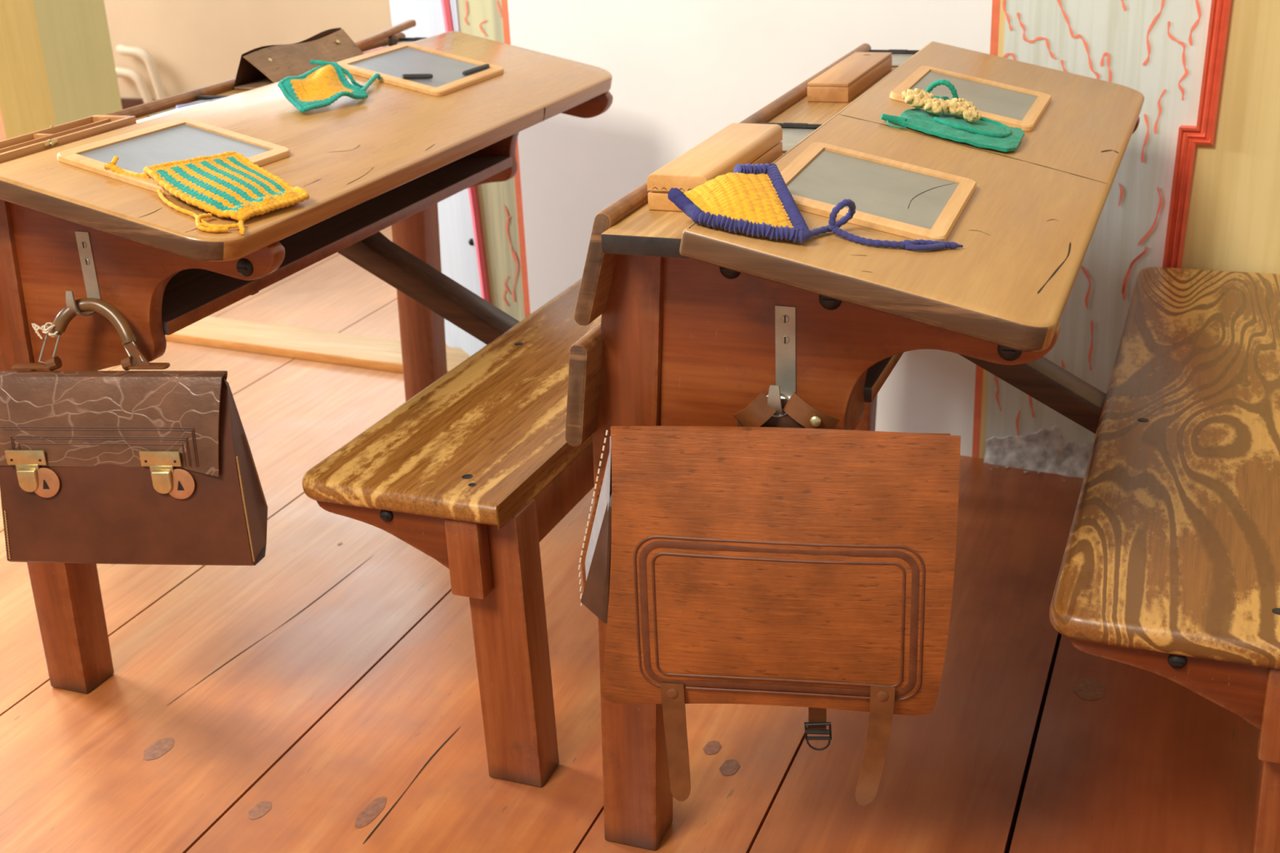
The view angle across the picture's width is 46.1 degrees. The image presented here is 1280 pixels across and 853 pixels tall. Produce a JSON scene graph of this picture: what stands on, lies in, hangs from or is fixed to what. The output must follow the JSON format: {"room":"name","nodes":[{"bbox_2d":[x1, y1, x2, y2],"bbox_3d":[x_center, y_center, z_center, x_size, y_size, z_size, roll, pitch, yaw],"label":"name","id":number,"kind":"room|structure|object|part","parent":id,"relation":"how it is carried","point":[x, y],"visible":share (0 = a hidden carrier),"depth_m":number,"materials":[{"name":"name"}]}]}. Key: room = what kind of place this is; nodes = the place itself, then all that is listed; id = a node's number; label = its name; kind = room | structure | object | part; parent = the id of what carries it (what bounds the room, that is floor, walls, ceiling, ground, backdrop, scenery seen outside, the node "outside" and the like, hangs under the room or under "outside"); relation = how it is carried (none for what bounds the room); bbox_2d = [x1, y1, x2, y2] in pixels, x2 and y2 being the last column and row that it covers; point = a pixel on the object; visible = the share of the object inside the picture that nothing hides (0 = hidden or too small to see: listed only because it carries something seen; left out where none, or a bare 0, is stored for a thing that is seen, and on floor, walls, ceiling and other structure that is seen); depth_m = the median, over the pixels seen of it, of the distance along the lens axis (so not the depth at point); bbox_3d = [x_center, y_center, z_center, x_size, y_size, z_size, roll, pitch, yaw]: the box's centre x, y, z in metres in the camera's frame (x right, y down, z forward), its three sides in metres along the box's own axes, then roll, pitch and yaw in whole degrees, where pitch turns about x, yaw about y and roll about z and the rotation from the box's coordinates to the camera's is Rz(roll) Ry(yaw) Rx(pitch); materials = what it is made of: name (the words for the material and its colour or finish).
{"room":"classroom","nodes":[
{"label":"classroom","id":0,"kind":"room"},
{"bbox_2d":[103,0,391,100],"bbox_3d":[-0.789,-1.647,5.968,7.400,0.950,0.080,6,24,20],"label":"wall","id":1,"kind":"structure","parent":0,"point":[193,44],"depth_m":6.35,"materials":[{"name":"beige paint"}]},
{"bbox_2d":[115,66,153,102],"bbox_3d":[-1.095,-1.328,6.130,2.620,0.240,0.070,6,24,20],"label":"pipe","id":2,"kind":"object","parent":1,"relation":"attached to","point":[132,74],"visible":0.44,"depth_m":6.48,"materials":[{"name":"white metal"}]},
{"bbox_2d":[120,97,154,109],"bbox_3d":[-3.091,-1.478,6.932,2.070,0.105,0.035,6,24,20],"label":"baseboard","id":3,"kind":"structure","parent":1,"relation":"attached to","point":[126,103],"depth_m":6.58,"materials":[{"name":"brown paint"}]},
{"bbox_2d":[115,44,166,99],"bbox_3d":[-1.067,-1.387,6.093,2.555,0.285,0.070,6,24,20],"label":"pipe","id":4,"kind":"object","parent":1,"relation":"attached to","point":[121,49],"visible":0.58,"depth_m":6.43,"materials":[{"name":"white metal"}]},
{"bbox_2d":[0,226,1260,852],"bbox_3d":[-1.200,0.050,3.183,8.900,0.061,7.200,6,24,20],"label":"floor","id":5,"kind":"structure","parent":0,"point":[321,695],"depth_m":2.10,"materials":[{"name":"brown wood"}]},
{"bbox_2d":[0,31,613,787],"bbox_3d":[-0.313,-0.148,2.423,0.806,0.805,1.318,6,24,21],"label":"school desk","id":6,"kind":"object","parent":5,"relation":"on","point":[477,466],"visible":0.81,"depth_m":1.99,"materials":[{"name":"brown wood"}]},
{"bbox_3d":[-0.832,0.027,2.100,0.106,0.767,0.063,6,24,21],"label":"leg","id":7,"kind":"part","parent":6,"relation":"part of","materials":[{"name":"brown wood"}]},
{"bbox_2d":[0,114,136,163],"bbox_3d":[-0.776,-0.365,1.951,0.075,0.025,0.294,6,24,21],"label":"pencil box","id":8,"kind":"object","parent":6,"relation":"on","point":[15,148],"visible":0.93,"depth_m":1.97,"materials":[{"name":"beige wood"}]},
{"bbox_2d":[0,297,267,565],"bbox_3d":[-0.651,0.011,1.915,0.331,0.333,0.122,0,22,7],"label":"briefcase","id":9,"kind":"object","parent":6,"relation":"hanging from","point":[126,466],"visible":1,"depth_m":1.89,"materials":[{"name":"brown leather"}]},
{"bbox_3d":[-0.766,-0.080,1.911,0.064,0.019,0.018,0,22,7],"label":"handle","id":10,"kind":"part","parent":9,"relation":"part of","materials":[{"name":"brown leather"}]},
{"bbox_3d":[-0.752,0.071,1.901,0.039,0.038,0.008,0,22,7],"label":"lock plate","id":11,"kind":"part","parent":9,"relation":"part of","materials":[{"name":"metal"}]},
{"bbox_3d":[-0.690,-0.132,1.907,0.110,0.058,0.038,0,22,7],"label":"handle","id":12,"kind":"part","parent":9,"relation":"part of","materials":[{"name":"brown leather"}]},
{"bbox_3d":[-0.622,-0.080,1.894,0.060,0.019,0.018,0,22,7],"label":"handle","id":13,"kind":"part","parent":9,"relation":"part of","materials":[{"name":"brown leather"}]},
{"bbox_3d":[-0.575,0.072,1.880,0.039,0.038,0.008,0,22,7],"label":"lock plate","id":14,"kind":"part","parent":9,"relation":"part of","materials":[{"name":"metal"}]},
{"bbox_3d":[-0.623,-0.177,1.911,0.409,0.273,0.026,6,24,21],"label":"panel","id":15,"kind":"part","parent":6,"relation":"part of","materials":[{"name":"brown wood"}]},
{"bbox_2d":[136,101,210,123],"bbox_3d":[-0.677,-0.453,2.169,0.060,0.013,0.110,6,24,21],"label":"paper slip","id":16,"kind":"object","parent":6,"relation":"on","point":[193,105],"visible":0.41,"depth_m":2.18,"materials":[{"name":"white paper"}]},
{"bbox_2d":[57,117,290,195],"bbox_3d":[-0.596,-0.351,1.942,0.177,0.047,0.250,7,24,22],"label":"writing slate","id":17,"kind":"object","parent":6,"relation":"on","point":[178,140],"visible":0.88,"depth_m":1.96,"materials":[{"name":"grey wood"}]},
{"bbox_3d":[-0.596,-0.351,1.942,0.152,0.004,0.220,19,28,17],"label":"slate panel","id":18,"kind":"part","parent":17,"relation":"part of","materials":[{"name":"grey stone"}]},
{"bbox_3d":[-0.656,-0.471,2.229,0.080,0.002,0.130,6,24,21],"label":"inkwell lid","id":19,"kind":"part","parent":6,"relation":"part of","materials":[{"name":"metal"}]},
{"bbox_2d":[175,97,224,108],"bbox_3d":[-0.650,-0.484,2.252,0.094,0.008,0.009,-22,29,-39],"label":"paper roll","id":20,"kind":"object","parent":6,"relation":"on","point":[179,106],"visible":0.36,"depth_m":2.23,"materials":[{"name":"white paper"}]},
{"bbox_2d":[104,151,309,234],"bbox_3d":[-0.510,-0.295,1.830,0.232,0.070,0.175,17,29,40],"label":"cloth","id":21,"kind":"object","parent":6,"relation":"on","point":[226,184],"visible":1,"depth_m":1.83,"materials":[{"name":"yellow fabric"}]},
{"bbox_3d":[-0.556,-0.274,1.782,0.236,0.024,0.094,18,27,16],"label":"loose cord","id":22,"kind":"part","parent":21,"relation":"part of","materials":[{"name":"yellow fabric"}]},
{"bbox_3d":[-0.505,-0.298,1.848,0.172,0.019,0.166,18,27,16],"label":"knitted panel","id":23,"kind":"part","parent":21,"relation":"part of","materials":[{"name":"fabric"}]},
{"bbox_2d":[232,27,363,89],"bbox_3d":[-0.552,-0.609,2.482,0.088,0.060,0.290,6,24,21],"label":"pouch","id":24,"kind":"object","parent":6,"relation":"on","point":[264,65],"visible":0.84,"depth_m":2.43,"materials":[{"name":"brown leather"}]},
{"bbox_2d":[277,59,381,112],"bbox_3d":[-0.464,-0.529,2.295,0.097,0.057,0.256,10,25,28],"label":"cloth","id":25,"kind":"object","parent":6,"relation":"on","point":[320,86],"visible":1,"depth_m":2.26,"materials":[{"name":"yellow fabric"}]},
{"bbox_3d":[-0.477,-0.508,2.255,0.090,0.037,0.163,18,27,16],"label":"knitted panel","id":26,"kind":"part","parent":25,"relation":"part of","materials":[{"name":"yellow fabric"}]},
{"bbox_3d":[-0.445,-0.554,2.354,0.093,0.041,0.126,18,27,16],"label":"cord","id":27,"kind":"part","parent":25,"relation":"part of","materials":[{"name":"teal fabric"}]},
{"bbox_2d":[161,154,512,335],"bbox_3d":[-0.523,-0.322,2.416,0.214,0.019,1.015,6,24,21],"label":"shelf","id":28,"kind":"object","parent":6,"relation":"attached to","point":[191,295],"depth_m":2.32,"materials":[{"name":"brown wood"}]},
{"bbox_2d":[362,46,387,53],"bbox_3d":[-0.495,-0.652,2.649,0.016,0.006,0.180,6,24,21],"label":"booklet","id":29,"kind":"object","parent":6,"relation":"on","point":[380,47],"visible":0.19,"depth_m":2.69,"materials":[{"name":"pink paper"}]},
{"bbox_2d":[354,19,416,48],"bbox_3d":[-0.471,-0.705,2.736,0.020,0.037,0.245,6,24,21],"label":"rail","id":30,"kind":"object","parent":6,"relation":"on","point":[389,33],"visible":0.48,"depth_m":2.76,"materials":[{"name":"brown wood"}]},
{"bbox_3d":[-0.428,-0.698,2.761,0.080,0.002,0.115,6,24,21],"label":"inkwell lid","id":31,"kind":"part","parent":6,"relation":"part of","materials":[{"name":"wood"}]},
{"bbox_3d":[-0.439,-0.352,2.988,0.106,0.767,0.063,6,24,21],"label":"leg","id":32,"kind":"part","parent":6,"relation":"part of","materials":[{"name":"brown wood"}]},
{"bbox_2d":[335,42,503,96],"bbox_3d":[-0.366,-0.600,2.517,0.197,0.049,0.240,6,24,21],"label":"writing slate","id":33,"kind":"object","parent":6,"relation":"on","point":[446,69],"visible":0.9,"depth_m":2.51,"materials":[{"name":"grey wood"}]},
{"bbox_2d":[401,73,432,79],"bbox_3d":[-0.361,-0.568,2.442,0.055,0.014,0.009,-18,27,-33],"label":"pencil","id":34,"kind":"object","parent":33,"relation":"on","point":[413,76],"visible":1,"depth_m":2.44,"materials":[{"name":"grey stone"}]},
{"bbox_3d":[-0.366,-0.599,2.517,0.172,0.004,0.210,18,27,16],"label":"slate panel","id":35,"kind":"part","parent":33,"relation":"part of","materials":[{"name":"grey stone"}]},
{"bbox_2d":[462,63,489,75],"bbox_3d":[-0.277,-0.604,2.544,0.007,0.008,0.085,7,24,22],"label":"pencil","id":36,"kind":"object","parent":33,"relation":"on","point":[486,65],"visible":1,"depth_m":2.54,"materials":[{"name":"grey stone"}]},
{"bbox_3d":[-0.070,-0.136,2.359,0.287,0.031,1.257,6,24,21],"label":"seat","id":37,"kind":"part","parent":6,"relation":"part of","materials":[{"name":"brown wood"}]},
{"bbox_3d":[-0.164,0.275,1.917,0.084,0.389,0.058,6,24,21],"label":"bench leg","id":38,"kind":"part","parent":6,"relation":"part of","materials":[{"name":"brown wood"}]},
{"bbox_3d":[-0.235,-0.557,2.801,0.397,0.273,0.026,6,24,21],"label":"panel","id":39,"kind":"part","parent":6,"relation":"part of","materials":[{"name":"brown wood"}]},
{"bbox_2d":[564,41,1279,852],"bbox_3d":[0.515,-0.030,2.037,0.806,0.806,1.318,6,24,20],"label":"school desk","id":40,"kind":"object","parent":5,"relation":"on","point":[1170,569],"visible":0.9,"depth_m":1.58,"materials":[{"name":"brown wood"}]},
{"bbox_3d":[0.000,0.148,1.710,0.106,0.767,0.063,6,24,20],"label":"leg","id":41,"kind":"part","parent":40,"relation":"part of","materials":[{"name":"brown wood"}]},
{"bbox_2d":[647,123,782,211],"bbox_3d":[0.087,-0.286,1.644,0.066,0.038,0.272,6,24,20],"label":"pencil box","id":42,"kind":"object","parent":40,"relation":"on","point":[753,144],"visible":0.71,"depth_m":1.60,"materials":[{"name":"brown wood"}]},
{"bbox_2d":[600,66,897,258],"bbox_3d":[0.217,-0.386,1.954,0.102,0.020,1.162,6,24,20],"label":"tray","id":43,"kind":"object","parent":40,"relation":"on","point":[629,228],"depth_m":1.53,"materials":[{"name":"brown wood"}]},
{"bbox_2d":[577,391,960,805],"bbox_3d":[0.125,0.191,1.569,0.395,0.465,0.076,2,22,10],"label":"satchel","id":44,"kind":"object","parent":40,"relation":"hanging from","point":[795,559],"visible":1,"depth_m":1.52,"materials":[{"name":"leather"}]},
{"bbox_3d":[0.123,0.096,1.565,0.384,0.204,0.011,2,22,10],"label":"panel","id":45,"kind":"part","parent":44,"relation":"part of","materials":[{"name":"leather"}]},
{"bbox_3d":[0.144,-0.005,1.520,0.092,0.050,0.005,2,22,10],"label":"hanger plate","id":46,"kind":"part","parent":44,"relation":"part of","materials":[{"name":"leather"}]},
{"bbox_3d":[0.173,-0.351,1.841,0.080,0.002,0.130,6,24,20],"label":"inkwell lid","id":47,"kind":"part","parent":40,"relation":"part of","materials":[{"name":"metal"}]},
{"bbox_2d":[667,163,963,250],"bbox_3d":[0.170,-0.211,1.469,0.269,0.083,0.136,-9,23,-16],"label":"cloth","id":48,"kind":"object","parent":40,"relation":"on","point":[756,199],"visible":1,"depth_m":1.44,"materials":[{"name":"yellow fabric"}]},
{"bbox_3d":[0.104,-0.220,1.457,0.134,0.030,0.126,17,27,15],"label":"knitted panel","id":49,"kind":"part","parent":48,"relation":"part of","materials":[{"name":"yellow fabric"}]},
{"bbox_3d":[0.228,-0.194,1.452,0.175,0.059,0.053,-7,23,-12],"label":"cord","id":50,"kind":"part","parent":48,"relation":"part of","materials":[{"name":"fabric"}]},
{"bbox_2d":[807,52,892,102],"bbox_3d":[0.307,-0.509,2.183,0.058,0.026,0.280,6,24,20],"label":"pencil box","id":51,"kind":"object","parent":40,"relation":"on","point":[849,77],"visible":1,"depth_m":2.12,"materials":[{"name":"beige wood"}]},
{"bbox_3d":[0.307,-0.519,2.179,0.057,0.005,0.279,6,24,20],"label":"sliding lid","id":52,"kind":"part","parent":51,"relation":"part of","materials":[{"name":"beige wood"}]},
{"bbox_3d":[0.210,-0.057,1.523,0.409,0.273,0.026,6,24,20],"label":"panel","id":53,"kind":"part","parent":40,"relation":"part of","materials":[{"name":"brown wood"}]},
{"bbox_3d":[0.384,-0.233,2.602,0.106,0.767,0.063,6,24,20],"label":"leg","id":54,"kind":"part","parent":40,"relation":"part of","materials":[{"name":"brown wood"}]},
{"bbox_2d":[780,142,976,241],"bbox_3d":[0.247,-0.252,1.599,0.189,0.049,0.246,5,23,19],"label":"writing slate","id":55,"kind":"object","parent":40,"relation":"on","point":[890,196],"visible":0.77,"depth_m":1.59,"materials":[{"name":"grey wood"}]},
{"bbox_2d":[863,352,903,402],"bbox_3d":[0.319,-0.216,2.060,0.214,0.019,0.941,6,24,20],"label":"shelf","id":56,"kind":"object","parent":40,"relation":"attached to","point":[877,375],"depth_m":1.66,"materials":[{"name":"brown wood"}]},
{"bbox_3d":[0.396,-0.578,2.376,0.080,0.002,0.115,6,24,20],"label":"inkwell lid","id":57,"kind":"part","parent":40,"relation":"part of","materials":[{"name":"wood"}]},
{"bbox_2d":[880,79,1024,151],"bbox_3d":[0.403,-0.392,1.894,0.162,0.071,0.152,11,26,31],"label":"cloth","id":58,"kind":"object","parent":40,"relation":"on","point":[984,132],"visible":0.93,"depth_m":1.88,"materials":[{"name":"teal fabric"}]},
{"bbox_2d":[901,88,981,122],"bbox_3d":[0.385,-0.410,1.918,0.104,0.037,0.058,7,24,21],"label":"scrap","id":59,"kind":"object","parent":58,"relation":"on","point":[917,98],"visible":1,"depth_m":1.91,"materials":[{"name":"beige fabric"}]},
{"bbox_3d":[0.406,-0.378,1.901,0.152,0.010,0.123,17,27,15],"label":"cloth panel","id":60,"kind":"part","parent":58,"relation":"part of","materials":[{"name":"teal fabric"}]},
{"bbox_2d":[889,65,1051,131],"bbox_3d":[0.462,-0.457,2.086,0.191,0.049,0.232,6,24,20],"label":"writing slate","id":61,"kind":"object","parent":40,"relation":"on","point":[1013,106],"visible":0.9,"depth_m":2.09,"materials":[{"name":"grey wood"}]},
{"bbox_3d":[0.462,-0.457,2.086,0.166,0.004,0.202,17,27,15],"label":"slate panel","id":62,"kind":"part","parent":61,"relation":"part of","materials":[{"name":"grey stone"}]},
{"bbox_3d":[0.589,-0.438,2.417,0.397,0.273,0.026,6,24,20],"label":"panel","id":63,"kind":"part","parent":40,"relation":"part of","materials":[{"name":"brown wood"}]},
{"bbox_3d":[0.759,-0.018,1.976,0.287,0.031,1.257,6,24,20],"label":"seat","id":64,"kind":"part","parent":40,"relation":"part of","materials":[{"name":"brown wood"}]},
{"bbox_3d":[0.670,0.393,1.533,0.084,0.389,0.058,6,24,20],"label":"bench leg","id":65,"kind":"part","parent":40,"relation":"part of","materials":[{"name":"brown wood"}]},
{"bbox_2d":[0,0,1279,480],"bbox_3d":[-1.141,-1.554,3.390,8.658,2.751,0.431,9,25,26],"label":"wall","id":66,"kind":"structure","parent":0,"point":[682,72],"depth_m":2.82,"materials":[{"name":"white paint"}]},
{"bbox_2d":[164,315,470,373],"bbox_3d":[-0.944,-0.219,3.705,1.355,0.024,0.145,8,25,25],"label":"trim","id":67,"kind":"structure","parent":66,"relation":"attached to","point":[304,344],"depth_m":3.62,"materials":[{"name":"brown wood"}]},
{"bbox_2d":[440,0,490,302],"bbox_3d":[-0.405,-1.095,2.973,0.106,2.151,0.010,9,25,27],"label":"trim","id":68,"kind":"structure","parent":66,"relation":"attached to","point":[446,4],"depth_m":3.23,"materials":[{"name":"pink paint"}]},
{"bbox_2d":[468,238,473,245],"bbox_3d":[-0.366,-0.402,3.285,0.016,0.016,0.008,-6,22,-9],"label":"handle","id":69,"kind":"object","parent":66,"relation":"attached to","point":[470,241],"visible":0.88,"depth_m":3.28,"materials":[{"name":"metal"}]},
{"bbox_2d":[1162,0,1231,268],"bbox_3d":[0.885,-1.091,2.222,0.082,2.600,0.020,9,25,27],"label":"trim","id":70,"kind":"structure","parent":66,"relation":"attached to","point":[1204,133],"depth_m":2.46,"materials":[{"name":"red paint"}]}
]}

